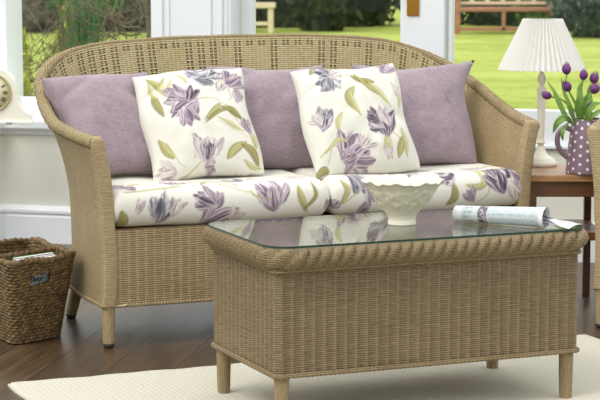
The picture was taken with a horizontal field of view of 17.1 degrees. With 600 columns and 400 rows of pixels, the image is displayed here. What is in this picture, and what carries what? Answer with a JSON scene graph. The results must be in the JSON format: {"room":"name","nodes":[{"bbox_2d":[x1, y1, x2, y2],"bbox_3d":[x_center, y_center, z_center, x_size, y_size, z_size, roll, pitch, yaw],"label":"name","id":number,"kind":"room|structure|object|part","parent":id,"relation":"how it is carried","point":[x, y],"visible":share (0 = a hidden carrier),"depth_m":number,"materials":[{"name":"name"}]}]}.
{"room":"sunroom","nodes":[
{"label":"sunroom","id":0,"kind":"room"},
{"bbox_2d":[0,134,4,203],"bbox_3d":[-1.861,0.003,7.608,0.300,0.445,1.600,7,10,44],"label":"wall","id":1,"kind":"structure","parent":0,"point":[1,135],"depth_m":8.06,"materials":[{"name":"white paint"}]},
{"bbox_2d":[0,124,3,133],"bbox_3d":[-1.849,-0.236,7.566,0.334,0.058,1.600,7,10,44],"label":"trim","id":2,"kind":"structure","parent":1,"relation":"attached to","point":[1,125],"depth_m":8.01,"materials":[{"name":"white paint"}]},
{"bbox_2d":[0,68,33,124],"bbox_3d":[-1.192,-0.405,7.770,0.304,0.219,0.092,0,7,0],"label":"mantel clock","id":3,"kind":"object","parent":2,"relation":"on","point":[12,111],"visible":1,"depth_m":7.75,"materials":[{"name":"white paint"}]},
{"bbox_2d":[0,204,5,239],"bbox_3d":[-1.746,0.163,7.515,0.023,0.150,1.600,7,10,44],"label":"baseboard","id":4,"kind":"structure","parent":1,"relation":"attached to","point":[2,206],"depth_m":8.06,"materials":[{"name":"white paint"}]},
{"bbox_2d":[0,0,22,95],"bbox_3d":[-1.302,-1.160,8.236,0.258,1.606,0.160,2,8,16],"label":"window frame","id":5,"kind":"structure","parent":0,"point":[11,48],"depth_m":8.24,"materials":[{"name":"white paint"}]},
{"bbox_2d":[3,134,69,206],"bbox_3d":[-0.857,-0.063,8.128,0.614,0.445,0.300,2,8,16],"label":"wall","id":6,"kind":"structure","parent":0,"point":[34,168],"depth_m":8.02,"materials":[{"name":"white paint"}]},
{"bbox_2d":[4,114,53,134],"bbox_3d":[-0.889,-0.303,8.089,0.672,0.058,0.334,2,8,16],"label":"trim","id":7,"kind":"structure","parent":6,"relation":"attached to","point":[39,127],"depth_m":7.99,"materials":[{"name":"white paint"}]},
{"bbox_2d":[19,96,40,113],"bbox_3d":[-0.878,-1.146,8.128,0.732,1.606,0.050,2,8,16],"label":"window","id":8,"kind":"structure","parent":6,"relation":"in","point":[29,103],"depth_m":8.27,"materials":[{"name":"white paint"}]},
{"bbox_2d":[5,204,71,243],"bbox_3d":[-0.902,0.103,7.993,0.614,0.150,0.023,2,8,16],"label":"baseboard","id":9,"kind":"structure","parent":6,"relation":"attached to","point":[50,223],"depth_m":8.03,"materials":[{"name":"white paint"}]},
{"bbox_2d":[151,0,244,37],"bbox_3d":[-0.393,-0.871,7.924,0.333,2.100,0.270,2,8,16],"label":"trim","id":10,"kind":"structure","parent":6,"relation":"attached to","point":[168,17],"depth_m":7.83,"materials":[{"name":"white paint"}]},
{"bbox_2d":[0,243,599,399],"bbox_3d":[-0.007,0.618,4.916,6.400,0.100,7.600,0,7,0],"label":"floor","id":11,"kind":"structure","parent":0,"point":[168,336],"depth_m":5.97,"materials":[{"name":"brown wood"}]},
{"bbox_2d":[0,237,75,343],"bbox_3d":[-0.853,0.275,6.138,0.267,0.267,0.464,-4,8,-28],"label":"storage basket","id":12,"kind":"object","parent":11,"relation":"on","point":[28,313],"visible":0.91,"depth_m":5.99,"materials":[{"name":"brown wicker"}]},
{"bbox_2d":[12,252,52,261],"bbox_3d":[-0.816,0.278,6.055,0.046,0.230,0.156,6,10,42],"label":"magazine","id":13,"kind":"object","parent":12,"relation":"in","point":[48,252],"visible":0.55,"depth_m":6.02,"materials":[{"name":"white paper"}]},
{"bbox_2d":[14,253,55,260],"bbox_3d":[-0.810,0.281,6.043,0.046,0.227,0.156,6,10,42],"label":"magazine","id":14,"kind":"object","parent":12,"relation":"in","point":[53,253],"visible":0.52,"depth_m":6.03,"materials":[{"name":"white paper"}]},
{"bbox_2d":[30,272,48,284],"bbox_3d":[-0.794,0.288,6.014,0.045,0.221,0.156,6,10,42],"label":"label","id":15,"kind":"object","parent":12,"relation":"in","point":[41,278],"visible":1,"depth_m":6.00,"materials":[{"name":"grey paper"}]},
{"bbox_2d":[34,33,539,348],"bbox_3d":[-0.055,-0.075,6.444,1.587,0.891,0.697,-3,8,-23],"label":"sofa","id":16,"kind":"object","parent":11,"relation":"on","point":[114,267],"visible":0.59,"depth_m":6.38,"materials":[{"name":"wicker"}]},
{"bbox_3d":[-0.719,0.308,6.400,0.064,0.123,0.039,3,8,25],"label":"leg","id":17,"kind":"part","parent":16,"relation":"part of","materials":[{"name":"wood"}]},
{"bbox_3d":[-0.676,-0.014,6.082,0.140,0.609,0.480,-3,8,-23],"label":"armrest","id":18,"kind":"part","parent":16,"relation":"part of","materials":[{"name":"wicker"}]},
{"bbox_2d":[40,71,152,184],"bbox_3d":[-0.588,-0.229,6.237,0.384,0.325,0.237,-6,9,-38],"label":"cushion","id":19,"kind":"object","parent":16,"relation":"on","point":[105,106],"visible":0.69,"depth_m":6.17,"materials":[{"name":"purple fabric"}]},
{"bbox_3d":[-0.579,0.063,5.881,0.080,0.507,0.042,-3,8,-23],"label":"arm post","id":20,"kind":"part","parent":16,"relation":"part of","materials":[{"name":"wicker"}]},
{"bbox_3d":[-0.567,0.368,5.928,0.039,0.114,0.039,-3,8,-23],"label":"leg","id":21,"kind":"part","parent":16,"relation":"part of","materials":[{"name":"wood"}]},
{"bbox_2d":[111,168,329,226],"bbox_3d":[-0.331,-0.017,6.247,0.701,0.125,0.543,-3,8,-23],"label":"seat cushion","id":22,"kind":"object","parent":16,"relation":"on","point":[139,200],"visible":0.71,"depth_m":6.02,"materials":[{"name":"fabric"}]},
{"bbox_2d":[132,68,264,180],"bbox_3d":[-0.320,-0.233,6.263,0.370,0.344,0.235,-3,8,-21],"label":"cushion","id":23,"kind":"object","parent":22,"relation":"on","point":[194,123],"visible":0.99,"depth_m":6.20,"materials":[{"name":"fabric"}]},
{"bbox_3d":[-0.148,-0.161,6.657,1.538,0.756,0.217,-3,8,-23],"label":"backrest","id":24,"kind":"part","parent":16,"relation":"part of","materials":[{"name":"wicker"}]},
{"bbox_3d":[-0.029,0.138,6.408,1.364,0.226,0.553,-3,8,-23],"label":"seat","id":25,"kind":"part","parent":16,"relation":"part of","materials":[{"name":"wicker"}]},
{"bbox_2d":[280,163,521,214],"bbox_3d":[0.305,-0.051,6.513,0.673,0.126,0.543,-3,8,-23],"label":"seat cushion","id":26,"kind":"object","parent":16,"relation":"on","point":[478,184],"visible":0.47,"depth_m":6.32,"materials":[{"name":"fabric"}]},
{"bbox_2d":[204,65,322,168],"bbox_3d":[-0.091,-0.268,6.484,0.417,0.329,0.229,-2,8,-18],"label":"cushion","id":27,"kind":"object","parent":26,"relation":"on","point":[271,99],"visible":0.43,"depth_m":6.41,"materials":[{"name":"purple fabric"}]},
{"bbox_2d":[290,63,419,179],"bbox_3d":[0.176,-0.252,6.345,0.361,0.348,0.238,-3,8,-26],"label":"cushion","id":28,"kind":"object","parent":26,"relation":"on","point":[353,121],"visible":0.99,"depth_m":6.28,"materials":[{"name":"fabric"}]},
{"bbox_2d":[350,60,476,163],"bbox_3d":[0.401,-0.281,6.618,0.482,0.345,0.232,-3,8,-20],"label":"cushion","id":29,"kind":"object","parent":26,"relation":"on","point":[435,112],"visible":0.58,"depth_m":6.57,"materials":[{"name":"purple fabric"}]},
{"bbox_3d":[0.641,-0.076,6.635,0.140,0.593,0.480,-3,8,-23],"label":"armrest","id":30,"kind":"part","parent":16,"relation":"part of","materials":[{"name":"wicker"}]},
{"bbox_3d":[0.724,-0.006,6.426,0.080,0.507,0.042,-3,8,-23],"label":"arm post","id":31,"kind":"part","parent":16,"relation":"part of","materials":[{"name":"wicker"}]},
{"bbox_2d":[8,334,599,399],"bbox_3d":[0.295,0.533,5.143,1.804,0.011,1.356,-3,8,-22],"label":"rug","id":32,"kind":"object","parent":11,"relation":"on","point":[530,378],"visible":0.66,"depth_m":5.41,"materials":[{"name":"beige carpet"}]},
{"bbox_2d":[202,208,588,399],"bbox_3d":[0.246,0.288,5.233,0.928,0.450,0.526,-3,8,-23],"label":"coffee table","id":33,"kind":"object","parent":32,"relation":"on","point":[294,298],"visible":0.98,"depth_m":5.04,"materials":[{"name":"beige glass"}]},
{"bbox_3d":[-0.202,0.440,5.281,0.039,0.138,0.038,-3,8,-23],"label":"leg","id":34,"kind":"part","parent":33,"relation":"part of","materials":[{"name":"wood"}]},
{"bbox_3d":[-0.046,0.486,4.915,0.039,0.138,0.038,-3,8,-23],"label":"leg","id":35,"kind":"part","parent":33,"relation":"part of","materials":[{"name":"wood"}]},
{"bbox_2d":[361,174,442,225],"bbox_3d":[0.266,0.003,5.214,0.213,0.120,0.213,0,7,0],"label":"bowl","id":36,"kind":"object","parent":33,"relation":"on","point":[401,197],"visible":1,"depth_m":5.17,"materials":[{"name":"beige ceramic"}]},
{"bbox_3d":[0.538,0.401,5.591,0.039,0.138,0.038,-3,8,-23],"label":"leg","id":37,"kind":"part","parent":33,"relation":"part of","materials":[{"name":"wood"}]},
{"bbox_2d":[452,206,587,228],"bbox_3d":[0.564,0.039,5.189,0.350,0.053,0.096,2,8,19],"label":"magazine","id":38,"kind":"object","parent":33,"relation":"on","point":[503,215],"visible":1,"depth_m":5.17,"materials":[{"name":"paper"}]},
{"bbox_3d":[0.694,0.447,5.224,0.039,0.138,0.038,-3,8,-23],"label":"leg","id":39,"kind":"part","parent":33,"relation":"part of","materials":[{"name":"wood"}]},
{"bbox_2d":[530,164,594,295],"bbox_3d":[0.864,0.122,6.644,0.260,0.450,0.340,0,7,0],"label":"side table","id":40,"kind":"object","parent":11,"relation":"on","point":[547,181],"visible":0.38,"depth_m":6.47,"materials":[{"name":"brown wood"}]},
{"bbox_3d":[0.753,0.173,6.498,0.024,0.385,0.024,0,7,0],"label":"leg","id":41,"kind":"part","parent":40,"relation":"part of","materials":[{"name":"brown wood"}]},
{"bbox_2d":[498,18,585,167],"bbox_3d":[0.809,-0.360,6.694,0.296,0.493,0.295,0,7,0],"label":"table lamp","id":42,"kind":"object","parent":40,"relation":"on","point":[541,45],"visible":0.92,"depth_m":6.60,"materials":[{"name":"white fabric"}]},
{"bbox_3d":[0.809,-0.338,6.697,0.033,0.350,0.033,0,7,0],"label":"stem","id":43,"kind":"part","parent":42,"relation":"part of","materials":[{"name":"white paint"}]},
{"bbox_3d":[0.809,-0.520,6.674,0.296,0.171,0.295,0,7,0],"label":"lamp shade","id":44,"kind":"part","parent":42,"relation":"part of","materials":[{"name":"fabric"}]},
{"bbox_2d":[555,117,598,175],"bbox_3d":[0.930,-0.174,6.484,0.145,0.178,0.163,7,10,44],"label":"jug","id":45,"kind":"object","parent":40,"relation":"on","point":[578,158],"visible":0.69,"depth_m":6.44,"materials":[{"name":"ceramic"}]},
{"bbox_2d":[540,91,574,139],"bbox_3d":[0.852,-0.235,6.450,0.153,0.228,0.086,0,7,0],"label":"tulip","id":46,"kind":"object","parent":45,"relation":"in","point":[546,95],"visible":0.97,"depth_m":6.43,"materials":[{"name":"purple plant"}]},
{"bbox_3d":[0.854,-0.187,6.477,0.059,0.113,0.018,-1,7,-5],"label":"handle","id":47,"kind":"part","parent":45,"relation":"part of","materials":[{"name":"ceramic"}]},
{"bbox_2d":[547,79,583,124],"bbox_3d":[0.882,-0.256,6.462,0.166,0.267,0.066,-4,8,-29],"label":"tulip","id":48,"kind":"object","parent":45,"relation":"in","point":[567,86],"visible":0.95,"depth_m":6.43,"materials":[{"name":"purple plant"}]},
{"bbox_3d":[0.913,-0.240,6.484,0.093,0.230,0.016,-2,7,-15],"label":"stem","id":49,"kind":"part","parent":48,"relation":"part of","materials":[{"name":"green plant"}]},
{"bbox_2d":[561,62,583,119],"bbox_3d":[0.882,-0.285,6.470,0.081,0.322,0.093,2,7,15],"label":"tulip","id":50,"kind":"object","parent":45,"relation":"in","point":[566,69],"visible":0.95,"depth_m":6.44,"materials":[{"name":"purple plant"}]},
{"bbox_2d":[577,68,599,120],"bbox_3d":[0.925,-0.274,6.470,0.047,0.301,0.124,-2,7,-16],"label":"tulip","id":51,"kind":"object","parent":45,"relation":"in","point":[583,75],"visible":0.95,"depth_m":6.48,"materials":[{"name":"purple plant"}]},
{"bbox_2d":[583,82,599,115],"bbox_3d":[0.942,-0.251,6.466,0.032,0.256,0.071,6,9,39],"label":"tulip","id":52,"kind":"object","parent":45,"relation":"in","point":[594,89],"visible":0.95,"depth_m":6.45,"materials":[{"name":"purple plant"}]},
{"bbox_2d":[587,71,598,102],"bbox_3d":[0.949,-0.276,6.514,0.030,0.291,0.085,3,8,23],"label":"tulip","id":53,"kind":"object","parent":45,"relation":"in","point":[593,78],"visible":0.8,"depth_m":6.51,"materials":[{"name":"purple plant"}]},
{"bbox_2d":[587,102,599,120],"bbox_3d":[0.936,-0.219,6.454,0.044,0.195,0.087,-3,8,-24],"label":"tulip","id":54,"kind":"object","parent":45,"relation":"in","point":[595,113],"visible":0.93,"depth_m":6.42,"materials":[{"name":"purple plant"}]},
{"bbox_2d":[559,219,594,240],"bbox_3d":[0.864,0.099,6.641,0.236,0.027,0.316,0,7,0],"label":"shelf","id":55,"kind":"object","parent":40,"relation":"attached to","point":[590,228],"depth_m":6.64,"materials":[{"name":"brown wood"}]},
{"bbox_3d":[0.975,0.135,6.798,0.024,0.385,0.024,0,7,0],"label":"leg","id":56,"kind":"part","parent":40,"relation":"part of","materials":[{"name":"brown wood"}]},
{"bbox_2d":[586,118,599,327],"bbox_3d":[1.353,-0.061,6.331,0.779,0.891,0.697,4,8,30],"label":"armchair","id":57,"kind":"object","parent":11,"relation":"on","point":[593,130],"visible":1,"depth_m":6.19,"materials":[{"name":"wicker"}]},
{"bbox_3d":[0.941,0.328,6.242,0.039,0.114,0.039,4,8,30],"label":"leg","id":58,"kind":"part","parent":57,"relation":"part of","materials":[{"name":"wood"}]},
{"bbox_2d":[534,149,594,222],"bbox_3d":[1.312,0.019,7.557,1.503,0.425,0.180,2,8,16],"label":"wall","id":59,"kind":"structure","parent":0,"point":[559,207],"depth_m":7.55,"materials":[{"name":"white paint"}]},
{"bbox_2d":[245,0,421,48],"bbox_3d":[0.127,-0.829,7.747,0.720,2.040,0.103,2,8,16],"label":"door","id":60,"kind":"structure","parent":59,"relation":"in","point":[411,10],"depth_m":7.68,"materials":[{"name":"white paint"}]},
{"bbox_3d":[0.433,-0.806,7.657,0.048,0.202,0.007,2,8,16],"label":"lock plate","id":61,"kind":"part","parent":60,"relation":"part of","materials":[{"name":"gold metal"}]},
{"bbox_2d":[421,0,448,60],"bbox_3d":[0.518,-0.833,7.619,0.091,2.100,0.106,2,8,16],"label":"trim","id":62,"kind":"structure","parent":59,"relation":"attached to","point":[435,13],"depth_m":7.60,"materials":[{"name":"white paint"}]},
{"bbox_2d":[449,0,599,144],"bbox_3d":[1.294,-1.022,7.362,1.503,1.660,0.050,2,8,16],"label":"window","id":63,"kind":"structure","parent":59,"relation":"in","point":[551,115],"depth_m":7.55,"materials":[{"name":"white paint"}]},
{"bbox_2d":[535,144,567,149],"bbox_3d":[1.310,-0.198,7.522,1.503,0.015,0.195,2,8,16],"label":"trim","id":64,"kind":"structure","parent":59,"relation":"on","point":[546,146],"depth_m":7.53,"materials":[{"name":"white paint"}]},
{"bbox_2d":[578,223,594,262],"bbox_3d":[1.284,0.168,7.480,1.503,0.150,0.019,2,8,16],"label":"baseboard","id":65,"kind":"structure","parent":59,"relation":"attached to","point":[592,251],"depth_m":7.53,"materials":[{"name":"white paint"}]},
{"label":"outside","id":66,"kind":"structure","parent":0,"visible":0},
{"bbox_2d":[26,0,599,109],"bbox_3d":[-0.048,-2.813,34.228,60.000,0.250,51.380,0,7,0],"label":"lawn","id":67,"kind":"structure","parent":66,"point":[518,89],"depth_m":25.40,"materials":[{"name":"green plant"}]},
{"bbox_2d":[22,26,34,95],"bbox_3d":[-2.010,-0.832,14.401,0.242,0.934,0.289,2,7,16],"label":"shrub","id":68,"kind":"object","parent":67,"relation":"on","point":[24,36],"visible":0.14,"depth_m":14.33,"materials":[{"name":"yellow plant"}]},
{"bbox_2d":[50,5,75,54],"bbox_3d":[-1.760,-0.996,15.191,0.266,0.974,0.318,-6,10,-41],"label":"shrub","id":69,"kind":"object","parent":67,"relation":"on","point":[55,38],"visible":0.05,"depth_m":15.15,"materials":[{"name":"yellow plant"}]},
{"bbox_2d":[55,0,106,50],"bbox_3d":[-1.522,-0.958,13.986,0.374,1.150,0.386,0,7,0],"label":"shrub","id":70,"kind":"object","parent":67,"relation":"on","point":[90,29],"visible":0.07,"depth_m":13.90,"materials":[{"name":"green plant"}]},
{"bbox_2d":[43,0,128,19],"bbox_3d":[-3.343,-3.421,31.320,1.406,1.302,0.962,0,7,0],"label":"bush","id":71,"kind":"object","parent":67,"relation":"on","point":[112,3],"visible":0.23,"depth_m":31.21,"materials":[{"name":"green plant"}]},
{"bbox_2d":[22,0,150,95],"bbox_3d":[-1.138,-0.701,10.188,1.496,1.927,1.286,-6,10,-42],"label":"tree","id":72,"kind":"object","parent":67,"relation":"on","point":[146,6],"visible":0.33,"depth_m":10.15,"materials":[{"name":"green plant"}]},
{"bbox_2d":[22,0,150,32],"bbox_3d":[-4.248,-3.471,33.033,5.627,1.748,1.920,0,7,0],"label":"undergrowth","id":73,"kind":"object","parent":67,"relation":"on","point":[41,20],"visible":0.16,"depth_m":32.48,"materials":[{"name":"green plant"}]},
{"bbox_2d":[256,2,275,32],"bbox_3d":[-1.096,-2.973,32.583,1.400,0.480,0.520,0,7,0],"label":"garden bench","id":74,"kind":"object","parent":67,"relation":"on","point":[270,5],"visible":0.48,"depth_m":32.35,"materials":[{"name":"beige wood"}]},
{"bbox_3d":[-1.096,-3.171,32.558,1.400,0.080,0.520,0,7,0],"label":"seat","id":75,"kind":"part","parent":74,"relation":"part of","materials":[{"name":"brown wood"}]},
{"bbox_3d":[-0.475,-2.908,32.391,0.090,0.400,0.080,0,7,0],"label":"leg","id":76,"kind":"part","parent":74,"relation":"part of","materials":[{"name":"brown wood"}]},
{"bbox_2d":[286,0,352,31],"bbox_3d":[0.318,-3.518,33.029,1.251,1.753,1.257,0,7,0],"label":"bush","id":77,"kind":"object","parent":67,"relation":"on","point":[310,15],"visible":0.96,"depth_m":32.80,"materials":[{"name":"green plant"}]},
{"bbox_2d":[256,0,400,27],"bbox_3d":[-0.668,-4.035,35.295,5.730,4.481,2.519,0,7,0],"label":"hedge","id":78,"kind":"object","parent":67,"relation":"on","point":[365,13],"visible":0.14,"depth_m":34.64,"materials":[{"name":"green plant"}]},
{"bbox_2d":[460,0,518,26],"bbox_3d":[5.432,-3.979,35.548,5.911,4.464,2.558,0,7,0],"label":"hedge","id":79,"kind":"object","parent":67,"relation":"on","point":[473,18],"visible":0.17,"depth_m":35.23,"materials":[{"name":"green plant"}]},
{"bbox_2d":[454,0,553,33],"bbox_3d":[3.275,-3.145,32.069,1.620,0.950,0.510,0,7,0],"label":"garden bench","id":80,"kind":"object","parent":67,"relation":"on","point":[458,8],"visible":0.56,"depth_m":31.88,"materials":[{"name":"red wood"}]},
{"bbox_3d":[2.515,-2.955,31.885,0.080,0.620,0.070,0,7,0],"label":"leg","id":81,"kind":"part","parent":80,"relation":"part of","materials":[{"name":"red wood"}]},
{"bbox_3d":[3.275,-3.400,32.253,1.420,0.490,0.040,0,7,0],"label":"rail","id":82,"kind":"part","parent":80,"relation":"part of","materials":[{"name":"brown wood"}]},
{"bbox_3d":[3.248,-2.886,31.895,0.055,0.360,0.060,0,7,0],"label":"leg","id":83,"kind":"part","parent":80,"relation":"part of","materials":[{"name":"red wood"}]},
{"bbox_3d":[3.275,-3.060,32.074,1.520,0.060,0.480,0,7,0],"label":"seat","id":84,"kind":"part","parent":80,"relation":"part of","materials":[{"name":"red wood"}]},
{"bbox_2d":[511,0,568,29],"bbox_3d":[4.363,-3.471,33.116,1.742,1.595,1.442,0,7,0],"label":"bush","id":85,"kind":"object","parent":67,"relation":"on","point":[519,15],"visible":0.07,"depth_m":32.88,"materials":[{"name":"green plant"}]},
{"bbox_2d":[545,0,599,37],"bbox_3d":[4.880,-3.218,30.837,2.229,1.819,1.877,0,7,0],"label":"bush","id":86,"kind":"object","parent":67,"relation":"on","point":[581,17],"visible":0.88,"depth_m":30.49,"materials":[{"name":"green plant"}]}
]}

